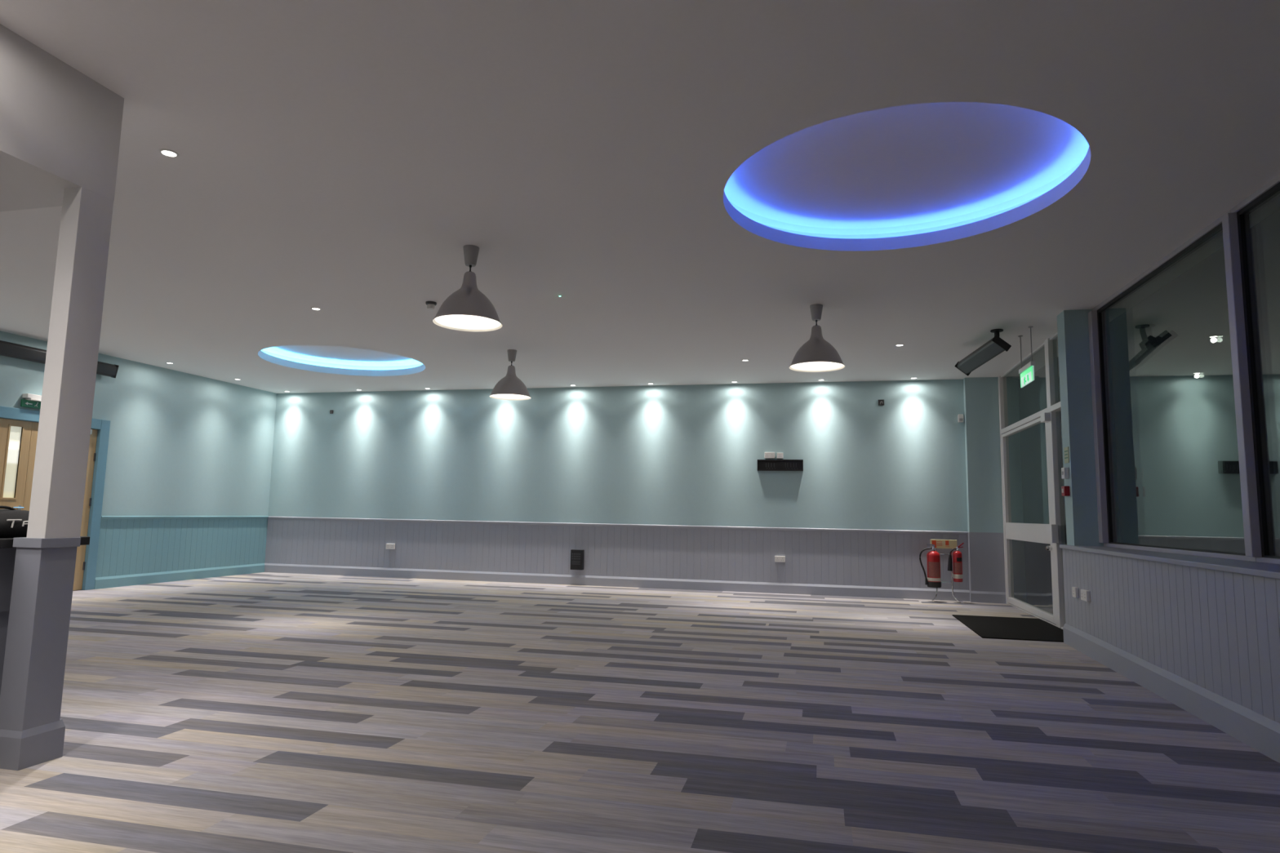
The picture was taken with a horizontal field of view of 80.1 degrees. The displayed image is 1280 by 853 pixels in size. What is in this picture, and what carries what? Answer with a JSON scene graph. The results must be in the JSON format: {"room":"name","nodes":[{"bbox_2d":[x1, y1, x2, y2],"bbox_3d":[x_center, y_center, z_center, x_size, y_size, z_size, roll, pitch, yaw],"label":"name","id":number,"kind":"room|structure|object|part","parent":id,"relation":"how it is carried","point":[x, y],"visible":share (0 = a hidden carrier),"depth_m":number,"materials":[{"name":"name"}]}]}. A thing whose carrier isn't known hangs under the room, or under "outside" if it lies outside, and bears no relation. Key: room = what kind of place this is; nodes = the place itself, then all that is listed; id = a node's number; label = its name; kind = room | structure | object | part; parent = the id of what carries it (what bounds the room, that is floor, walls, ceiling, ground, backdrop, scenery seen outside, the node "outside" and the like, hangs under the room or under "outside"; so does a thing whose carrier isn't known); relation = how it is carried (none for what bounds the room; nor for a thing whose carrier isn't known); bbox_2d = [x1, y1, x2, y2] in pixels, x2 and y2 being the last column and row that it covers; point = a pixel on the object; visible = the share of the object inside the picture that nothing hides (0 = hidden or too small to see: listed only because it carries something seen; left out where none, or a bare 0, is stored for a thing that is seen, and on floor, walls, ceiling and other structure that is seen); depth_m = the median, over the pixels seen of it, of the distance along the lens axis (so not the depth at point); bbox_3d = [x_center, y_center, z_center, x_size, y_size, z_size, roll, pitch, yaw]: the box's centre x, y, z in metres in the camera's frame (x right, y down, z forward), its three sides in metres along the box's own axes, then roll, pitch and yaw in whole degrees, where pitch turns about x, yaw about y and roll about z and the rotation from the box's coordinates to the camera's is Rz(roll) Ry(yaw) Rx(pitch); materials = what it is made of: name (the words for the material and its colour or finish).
{"room":"function hall","nodes":[
{"label":"function hall","id":0,"kind":"room"},
{"bbox_2d":[0,330,276,515],"bbox_3d":[-8.041,0.041,5.293,0.100,3.000,15.785,0,-7,13],"label":"wall","id":1,"kind":"structure","parent":0,"point":[180,443],"depth_m":10.90,"materials":[{"name":"teal paint"}]},
{"bbox_2d":[20,393,41,408],"bbox_3d":[-7.090,-0.293,8.921,0.098,0.155,0.270,0,-7,13],"label":"exit sign","id":2,"kind":"object","parent":1,"relation":"attached to","point":[31,401],"visible":0.77,"depth_m":8.87,"materials":[{"name":"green plastic"}]},
{"bbox_3d":[-7.108,-0.258,8.921,0.025,0.085,0.270,0,-7,13],"label":"panel","id":3,"kind":"part","parent":2,"relation":"part of","materials":[{"name":"green plastic"}]},
{"bbox_2d":[25,398,41,401],"bbox_3d":[-7.079,-0.306,8.946,0.088,0.022,0.220,0,-7,13],"label":"diffuser","id":4,"kind":"object","parent":2,"relation":"attached to","point":[26,399],"depth_m":8.87,"materials":[{"name":"white plastic"}]},
{"bbox_2d":[0,405,110,590],"bbox_3d":[-7.122,0.881,8.811,0.269,2.155,2.000,0,-7,13],"label":"door","id":5,"kind":"structure","parent":1,"relation":"in","point":[19,428],"depth_m":8.96,"materials":[{"name":"brown wood"}]},
{"bbox_3d":[-7.217,0.406,8.740,0.015,0.820,0.140,0,-7,13],"label":"vision panel","id":6,"kind":"part","parent":5,"relation":"part of","materials":[{"name":"beige"}]},
{"bbox_3d":[-7.153,0.932,8.751,0.065,0.050,0.140,0,-7,13],"label":"lever handle","id":7,"kind":"part","parent":5,"relation":"part of","materials":[{"name":"silver metal"}]},
{"bbox_2d":[0,340,119,377],"bbox_3d":[-7.015,-0.802,9.149,0.166,0.181,1.536,0,-7,13],"label":"heater","id":8,"kind":"object","parent":1,"relation":"attached to","point":[6,348],"visible":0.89,"depth_m":8.81,"materials":[{"name":"black metal"}]},
{"bbox_2d":[93,563,264,589],"bbox_3d":[-6.577,2.167,11.145,0.022,0.145,3.055,0,-7,13],"label":"baseboard","id":9,"kind":"structure","parent":1,"relation":"attached to","point":[106,582],"depth_m":10.85,"materials":[{"name":"teal paint"}]},
{"bbox_2d":[95,518,267,577],"bbox_3d":[-6.579,1.744,11.205,0.003,0.800,3.073,0,-7,13],"label":"wainscoting","id":10,"kind":"structure","parent":1,"relation":"attached to","point":[126,546],"depth_m":10.91,"materials":[{"name":"teal paint"}]},
{"bbox_2d":[101,515,268,519],"bbox_3d":[-6.557,1.344,11.247,0.026,0.045,3.073,0,-7,13],"label":"trim","id":11,"kind":"structure","parent":1,"relation":"attached to","point":[102,517],"depth_m":11.01,"materials":[{"name":"teal paint"}]},
{"bbox_2d":[267,379,967,531],"bbox_3d":[-0.593,0.886,11.550,11.732,3.000,0.100,0,-7,13],"label":"wall","id":12,"kind":"structure","parent":0,"point":[652,455],"depth_m":11.42,"materials":[{"name":"teal paint"}]},
{"bbox_2d":[386,543,395,549],"bbox_3d":[-3.978,1.913,12.143,0.145,0.088,0.036,0,-7,13],"label":"wall socket","id":13,"kind":"object","parent":12,"relation":"attached to","point":[388,546],"visible":1,"depth_m":12.13,"materials":[{"name":"white plastic"}]},
{"bbox_2d":[570,549,584,569],"bbox_3d":[-0.939,1.993,11.391,0.186,0.294,0.088,0,-7,13],"label":"air vent","id":14,"kind":"object","parent":12,"relation":"attached to","point":[576,555],"visible":1,"depth_m":11.35,"materials":[{"name":"black plastic"}]},
{"bbox_2d":[571,553,580,564],"bbox_3d":[-0.954,1.975,11.353,0.131,0.165,0.002,0,-7,13],"label":"grille","id":15,"kind":"object","parent":14,"relation":"attached to","point":[575,557],"depth_m":11.35,"materials":[{"name":"grey plastic"}]},
{"bbox_2d":[264,519,968,590],"bbox_3d":[-0.911,1.875,11.446,10.920,0.800,0.003,0,-7,13],"label":"wainscoting","id":16,"kind":"structure","parent":12,"relation":"attached to","point":[811,557],"depth_m":11.28,"materials":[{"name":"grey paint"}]},
{"bbox_2d":[264,563,969,601],"bbox_3d":[-0.922,2.298,11.386,10.920,0.145,0.022,0,-7,13],"label":"baseboard","id":17,"kind":"structure","parent":12,"relation":"attached to","point":[571,580],"depth_m":11.18,"materials":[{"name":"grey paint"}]},
{"bbox_2d":[267,515,968,534],"bbox_3d":[-0.908,1.478,11.476,10.920,0.045,0.026,0,-7,13],"label":"trim","id":18,"kind":"structure","parent":12,"relation":"attached to","point":[903,531],"depth_m":11.27,"materials":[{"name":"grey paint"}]},
{"bbox_2d":[764,452,774,458],"bbox_3d":[1.865,0.416,10.956,0.145,0.088,0.036,0,-7,13],"label":"wall socket","id":19,"kind":"object","parent":12,"relation":"attached to","point":[767,455],"visible":1,"depth_m":10.94,"materials":[{"name":"white plastic"}]},
{"bbox_2d":[774,555,785,562],"bbox_3d":[1.975,1.871,10.746,0.145,0.085,0.036,0,-7,13],"label":"wall socket","id":20,"kind":"object","parent":12,"relation":"attached to","point":[777,558],"visible":1,"depth_m":10.73,"materials":[{"name":"white plastic"}]},
{"bbox_2d":[757,459,803,471],"bbox_3d":[2.005,0.555,10.899,0.645,0.160,0.050,0,-7,13],"label":"bracket","id":21,"kind":"object","parent":12,"relation":"attached to","point":[762,464],"visible":1,"depth_m":10.90,"materials":[{"name":"black plastic"}]},
{"bbox_2d":[777,453,783,458],"bbox_3d":[2.009,0.419,10.921,0.088,0.082,0.036,0,-7,13],"label":"outlet","id":22,"kind":"object","parent":12,"relation":"attached to","point":[780,455],"visible":1,"depth_m":10.90,"materials":[{"name":"white plastic"}]},
{"bbox_2d":[878,399,884,405],"bbox_3d":[3.387,-0.338,10.693,0.080,0.080,0.022,0,-7,13],"label":"outlet","id":23,"kind":"object","parent":12,"relation":"attached to","point":[881,402],"visible":1,"depth_m":10.70,"materials":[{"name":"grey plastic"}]},
{"bbox_2d":[957,413,964,422],"bbox_3d":[4.388,-0.113,10.418,0.072,0.110,0.048,0,-7,13],"label":"sensor","id":24,"kind":"object","parent":12,"relation":"attached to","point":[960,417],"visible":1,"depth_m":10.40,"materials":[{"name":"white plastic"}]},
{"bbox_2d":[963,377,1003,533],"bbox_3d":[4.703,0.829,10.195,0.600,3.000,0.119,0,-7,13],"label":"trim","id":25,"kind":"structure","parent":12,"relation":"attached to","point":[981,402],"depth_m":10.21,"materials":[{"name":"teal paint"}]},
{"bbox_2d":[967,532,1005,601],"bbox_3d":[4.596,1.865,10.095,0.429,0.915,0.124,0,-7,13],"label":"wall panel","id":26,"kind":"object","parent":12,"relation":"attached to","point":[986,564],"depth_m":10.04,"materials":[{"name":"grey paint"}]},
{"bbox_2d":[970,591,1006,604],"bbox_3d":[4.569,2.240,9.985,0.437,0.145,0.015,0,-7,13],"label":"trim","id":27,"kind":"structure","parent":12,"relation":"attached to","point":[975,596],"depth_m":9.98,"materials":[{"name":"purple paint"}]},
{"bbox_2d":[0,0,1279,393],"bbox_3d":[-2.300,-1.497,4.122,11.837,0.001,15.785,0,-7,13],"label":"ceiling","id":28,"kind":"structure","parent":0,"point":[342,158],"depth_m":4.31,"materials":[{"name":"paint"}]},
{"bbox_2d":[0,23,124,211],"bbox_3d":[-6.098,-1.694,0.735,5.793,0.508,7.260,0,-7,13],"label":"beam","id":29,"kind":"structure","parent":28,"relation":"attached to","point":[60,128],"depth_m":3.31,"materials":[{"name":"white paint"}]},
{"bbox_2d":[159,148,178,157],"bbox_3d":[-2.575,-1.494,4.163,0.094,0.006,0.094,0,-7,13],"label":"recessed light","id":30,"kind":"object","parent":28,"relation":"in","point":[168,153],"visible":1,"depth_m":4.16,"materials":[{"name":"white plastic"}]},
{"bbox_2d":[311,306,321,310],"bbox_3d":[-3.138,-1.140,7.377,0.094,0.006,0.094,0,-7,13],"label":"recessed light","id":31,"kind":"object","parent":28,"relation":"in","point":[312,308],"visible":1,"depth_m":7.37,"materials":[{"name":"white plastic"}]},
{"bbox_2d":[257,345,425,376],"bbox_3d":[-3.908,-0.953,10.090,2.320,0.205,2.320,0,-7,13],"label":"cove","id":32,"kind":"object","parent":28,"relation":"attached to","point":[318,358],"visible":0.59,"depth_m":10.82,"materials":[{"name":"paint"}]},
{"bbox_2d":[425,301,436,310],"bbox_3d":[-1.944,-1.121,7.083,0.100,0.066,0.100,0,-7,13],"label":"smoke detector","id":33,"kind":"object","parent":28,"relation":"attached to","point":[430,304],"visible":1,"depth_m":7.05,"materials":[{"name":"grey plastic"}]},
{"bbox_2d":[432,244,502,331],"bbox_3d":[-1.242,-1.029,5.548,0.492,0.570,0.492,0,-7,13],"label":"pendant lamp","id":34,"kind":"object","parent":28,"relation":"hanging from","point":[467,308],"visible":1,"depth_m":5.50,"materials":[{"name":"grey plastic"}]},
{"bbox_3d":[-1.243,-0.935,5.538,0.492,0.382,0.492,0,-7,13],"label":"lamp shade","id":35,"kind":"part","parent":34,"relation":"part of","materials":[{"name":"silver metal"}]},
{"bbox_2d":[488,349,531,400],"bbox_3d":[-1.540,-0.631,9.107,0.492,0.570,0.492,0,-7,13],"label":"pendant lamp","id":36,"kind":"object","parent":28,"relation":"hanging from","point":[509,387],"visible":1,"depth_m":9.00,"materials":[{"name":"white metal"}]},
{"bbox_3d":[-1.542,-0.538,9.097,0.492,0.382,0.492,0,-7,13],"label":"lamp shade","id":37,"kind":"part","parent":36,"relation":"part of","materials":[{"name":"silver metal"}]},
{"bbox_2d":[789,303,844,372],"bbox_3d":[1.606,-0.821,6.926,0.492,0.570,0.492,0,-7,13],"label":"pendant lamp","id":38,"kind":"object","parent":28,"relation":"hanging from","point":[816,354],"visible":1,"depth_m":6.85,"materials":[{"name":"white metal"}]},
{"bbox_3d":[1.604,-0.727,6.915,0.492,0.382,0.492,0,-7,13],"label":"lamp shade","id":39,"kind":"part","parent":38,"relation":"part of","materials":[{"name":"silver metal"}]},
{"bbox_2d":[723,102,1090,250],"bbox_3d":[1.505,-1.485,4.520,2.270,0.205,2.270,0,-7,13],"label":"cove","id":40,"kind":"object","parent":28,"relation":"attached to","point":[916,175],"visible":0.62,"depth_m":4.73,"materials":[{"name":"paint"}]},
{"bbox_2d":[954,328,1011,376],"bbox_3d":[3.590,-0.788,7.975,0.222,0.327,1.102,1,-6,4],"label":"heater","id":41,"kind":"object","parent":28,"relation":"hanging from","point":[996,345],"visible":1,"depth_m":7.80,"materials":[{"name":"grey metal"}]},
{"bbox_3d":[3.625,-0.973,7.736,0.119,0.012,0.119,4,-7,-21],"label":"ceiling plate","id":42,"kind":"part","parent":41,"relation":"part of","materials":[{"name":"black plastic"}]},
{"bbox_2d":[1017,325,1035,387],"bbox_3d":[3.923,-0.700,7.731,0.044,0.545,0.470,0,-7,13],"label":"exit sign","id":43,"kind":"object","parent":28,"relation":"hanging from","point":[1027,371],"visible":1,"depth_m":7.65,"materials":[{"name":"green plastic"}]},
{"bbox_3d":[3.970,-0.769,7.935,0.044,0.360,0.044,0,-7,13],"label":"suspension rod","id":44,"kind":"part","parent":43,"relation":"part of","materials":[{"name":"grey plastic"}]},
{"bbox_3d":[3.919,-0.501,7.708,0.012,0.145,0.470,0,-7,13],"label":"panel","id":45,"kind":"part","parent":43,"relation":"part of","materials":[{"name":"green plastic"}]},
{"bbox_3d":[3.879,-0.814,7.548,0.044,0.360,0.044,0,-7,13],"label":"suspension rod","id":46,"kind":"part","parent":43,"relation":"part of","materials":[{"name":"grey plastic"}]},
{"bbox_2d":[0,572,1279,852],"bbox_3d":[-2.452,1.485,3.807,11.637,0.001,15.685,0,-7,13],"label":"floor","id":47,"kind":"structure","parent":0,"point":[262,712],"depth_m":3.77,"materials":[{"name":"wood"}]},
{"bbox_2d":[0,536,89,694],"bbox_3d":[-3.565,0.676,0.992,0.695,0.932,5.450,0,-7,13],"label":"countertop","id":48,"kind":"structure","parent":47,"relation":"on","point":[7,552],"depth_m":3.28,"materials":[{"name":"black plastic"}]},
{"bbox_3d":[-3.305,0.377,0.884,0.015,0.272,5.090,0,-7,13],"label":"panel","id":49,"kind":"part","parent":48,"relation":"part of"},
{"bbox_2d":[0,506,29,537],"bbox_3d":[-2.860,0.420,3.374,0.305,0.138,0.380,0,-7,13],"label":"bag","id":50,"kind":"object","parent":48,"relation":"on","point":[13,522],"visible":0.58,"depth_m":3.33,"materials":[{"name":"black fabric"}]},
{"bbox_3d":[-2.837,0.372,3.369,0.023,0.044,0.196,0,-7,13],"label":"handle","id":51,"kind":"part","parent":50,"relation":"part of","materials":[{"name":"black fabric"}]},
{"bbox_2d":[0,536,89,548],"bbox_3d":[-3.557,0.233,1.043,0.695,0.039,5.450,0,-7,13],"label":"countertop","id":52,"kind":"structure","parent":48,"relation":"on","point":[5,543],"depth_m":3.25,"materials":[{"name":"black plastic"}]},
{"bbox_2d":[0,186,113,770],"bbox_3d":[-2.567,0.176,3.351,0.157,2.493,0.191,0,-7,13],"label":"column","id":53,"kind":"structure","parent":47,"relation":"on","point":[33,730],"depth_m":3.30,"materials":[{"name":"white paint"}]},
{"bbox_3d":[-2.588,1.336,3.221,0.157,0.158,0.189,0,-7,13],"label":"baseboard","id":54,"kind":"part","parent":53,"relation":"part of","materials":[{"name":"grey stone"}]},
{"bbox_3d":[-2.581,0.967,3.256,0.136,0.900,0.161,0,-7,13],"label":"casing","id":55,"kind":"part","parent":53,"relation":"part of","materials":[{"name":"grey stone"}]},
{"bbox_2d":[929,539,963,604],"bbox_3d":[4.016,1.899,10.011,0.384,0.808,0.234,0,-7,13],"label":"stand","id":56,"kind":"object","parent":47,"relation":"on","point":[939,544],"visible":0.78,"depth_m":10.11,"materials":[{"name":"silver metal"}]},
{"bbox_2d":[919,543,941,587],"bbox_3d":[3.826,1.831,10.052,0.270,0.565,0.176,0,-7,13],"label":"fire extinguisher","id":57,"kind":"object","parent":56,"relation":"on","point":[933,580],"visible":1,"depth_m":9.98,"materials":[{"name":"red metal"}]},
{"bbox_2d":[931,540,948,547],"bbox_3d":[4.001,1.567,10.134,0.220,0.095,0.002,0,-7,13],"label":"print","id":58,"kind":"object","parent":56,"relation":"attached to","point":[938,544],"depth_m":10.13},
{"bbox_2d":[947,542,964,582],"bbox_3d":[4.146,1.780,10.002,0.215,0.512,0.119,0,-7,13],"label":"fire extinguisher","id":59,"kind":"object","parent":56,"relation":"on","point":[957,568],"visible":1,"depth_m":9.96,"materials":[{"name":"red metal"}]},
{"bbox_2d":[951,614,1063,642],"bbox_3d":[3.778,2.034,7.702,0.903,0.012,1.640,0,-7,13],"label":"door mat","id":60,"kind":"object","parent":47,"relation":"on","point":[986,627],"visible":0.8,"depth_m":7.60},
{"bbox_2d":[1061,467,1069,479],"bbox_3d":[3.845,0.422,6.893,0.046,0.100,0.086,0,-7,13],"label":"switch","id":61,"kind":"object","parent":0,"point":[1064,471],"depth_m":6.86,"materials":[{"name":"white plastic"}]},
{"bbox_2d":[1062,548,1279,723],"bbox_3d":[2.319,0.832,1.020,0.345,0.842,12.215,-1,-7,16],"label":"wall","id":62,"kind":"structure","parent":0,"point":[1218,632],"depth_m":4.44,"materials":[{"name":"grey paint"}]},
{"bbox_2d":[997,332,1066,629],"bbox_3d":[4.446,0.636,8.534,0.150,3.000,3.235,0,-7,13],"label":"door","id":63,"kind":"structure","parent":62,"relation":"in","point":[1031,444],"depth_m":8.69,"materials":[{"name":"white metal"}]},
{"bbox_3d":[4.609,-0.429,9.122,0.006,0.715,2.125,0,-7,13],"label":"glass pane","id":64,"kind":"part","parent":63,"relation":"part of","materials":[{"name":"clear glass"}]},
{"bbox_3d":[4.592,0.586,9.038,0.006,1.130,1.959,0,-7,13],"label":"glass pane","id":65,"kind":"part","parent":63,"relation":"part of","materials":[{"name":"clear glass"}]},
{"bbox_3d":[4.571,1.720,8.909,0.006,0.755,1.959,0,-7,13],"label":"glass pane","id":66,"kind":"part","parent":63,"relation":"part of","materials":[{"name":"clear glass"}]},
{"bbox_3d":[4.283,1.275,7.976,0.052,0.052,0.052,0,-7,13],"label":"knob","id":67,"kind":"part","parent":63,"relation":"part of","materials":[{"name":"silver metal"}]},
{"bbox_3d":[4.242,-0.612,7.563,0.006,0.715,0.870,0,-7,13],"label":"glass pane","id":68,"kind":"part","parent":63,"relation":"part of","materials":[{"name":"clear glass"}]},
{"bbox_3d":[4.215,0.888,7.393,0.006,2.205,0.870,0,-7,13],"label":"glass pane","id":69,"kind":"part","parent":63,"relation":"part of","materials":[{"name":"clear glass"}]},
{"bbox_2d":[1061,485,1070,496],"bbox_3d":[3.842,0.583,6.875,0.048,0.088,0.088,0,-7,13],"label":"switch","id":70,"kind":"object","parent":62,"relation":"attached to","point":[1065,491],"visible":1,"depth_m":6.84,"materials":[{"name":"red plastic"}]},
{"bbox_2d":[1063,446,1069,463],"bbox_3d":[3.866,0.260,6.902,0.007,0.144,0.120,0,-7,13],"label":"notice","id":71,"kind":"object","parent":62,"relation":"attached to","point":[1066,452],"visible":1,"depth_m":6.89,"materials":[{"name":"paper"}]},
{"bbox_2d":[1071,586,1079,598],"bbox_3d":[3.721,1.417,6.506,0.031,0.085,0.088,0,-7,13],"label":"wall socket","id":72,"kind":"object","parent":62,"relation":"attached to","point":[1075,591],"visible":1,"depth_m":6.47,"materials":[{"name":"white plastic"}]},
{"bbox_2d":[1057,309,1103,546],"bbox_3d":[4.059,0.005,6.897,0.375,2.128,0.210,0,-7,13],"label":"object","id":73,"kind":"structure","parent":62,"relation":"attached to","point":[1073,347],"depth_m":6.83,"materials":[{"name":"teal paint"}]},
{"bbox_2d":[1080,589,1090,601],"bbox_3d":[3.654,1.386,6.246,0.031,0.088,0.146,0,-7,13],"label":"wall socket","id":74,"kind":"object","parent":62,"relation":"attached to","point":[1085,594],"visible":1,"depth_m":6.21,"materials":[{"name":"white plastic"}]},
{"bbox_2d":[1059,544,1279,579],"bbox_3d":[2.605,0.397,1.000,0.880,0.032,12.210,0,-7,13],"label":"trim","id":75,"kind":"structure","parent":62,"relation":"attached to","point":[1245,567],"depth_m":4.53,"materials":[{"name":"purple paint"}]},
{"bbox_2d":[1062,623,1279,763],"bbox_3d":[2.300,1.164,0.976,0.022,0.172,12.203,-1,-7,14],"label":"baseboard","id":76,"kind":"structure","parent":62,"relation":"attached to","point":[1256,731],"depth_m":4.41,"materials":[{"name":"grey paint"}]},
{"bbox_2d":[1088,209,1262,562],"bbox_3d":[3.853,-0.141,5.637,0.120,2.128,2.356,0,-7,12],"label":"window","id":77,"kind":"structure","parent":62,"relation":"in","point":[1174,444],"depth_m":5.36,"materials":[{"name":"clear glass"}]},
{"bbox_2d":[1231,173,1279,564],"bbox_3d":[3.387,-0.394,3.481,0.120,2.128,2.156,0,-7,12],"label":"window","id":78,"kind":"structure","parent":62,"relation":"in","point":[1258,215],"depth_m":4.36,"materials":[{"name":"clear glass"}]}
]}

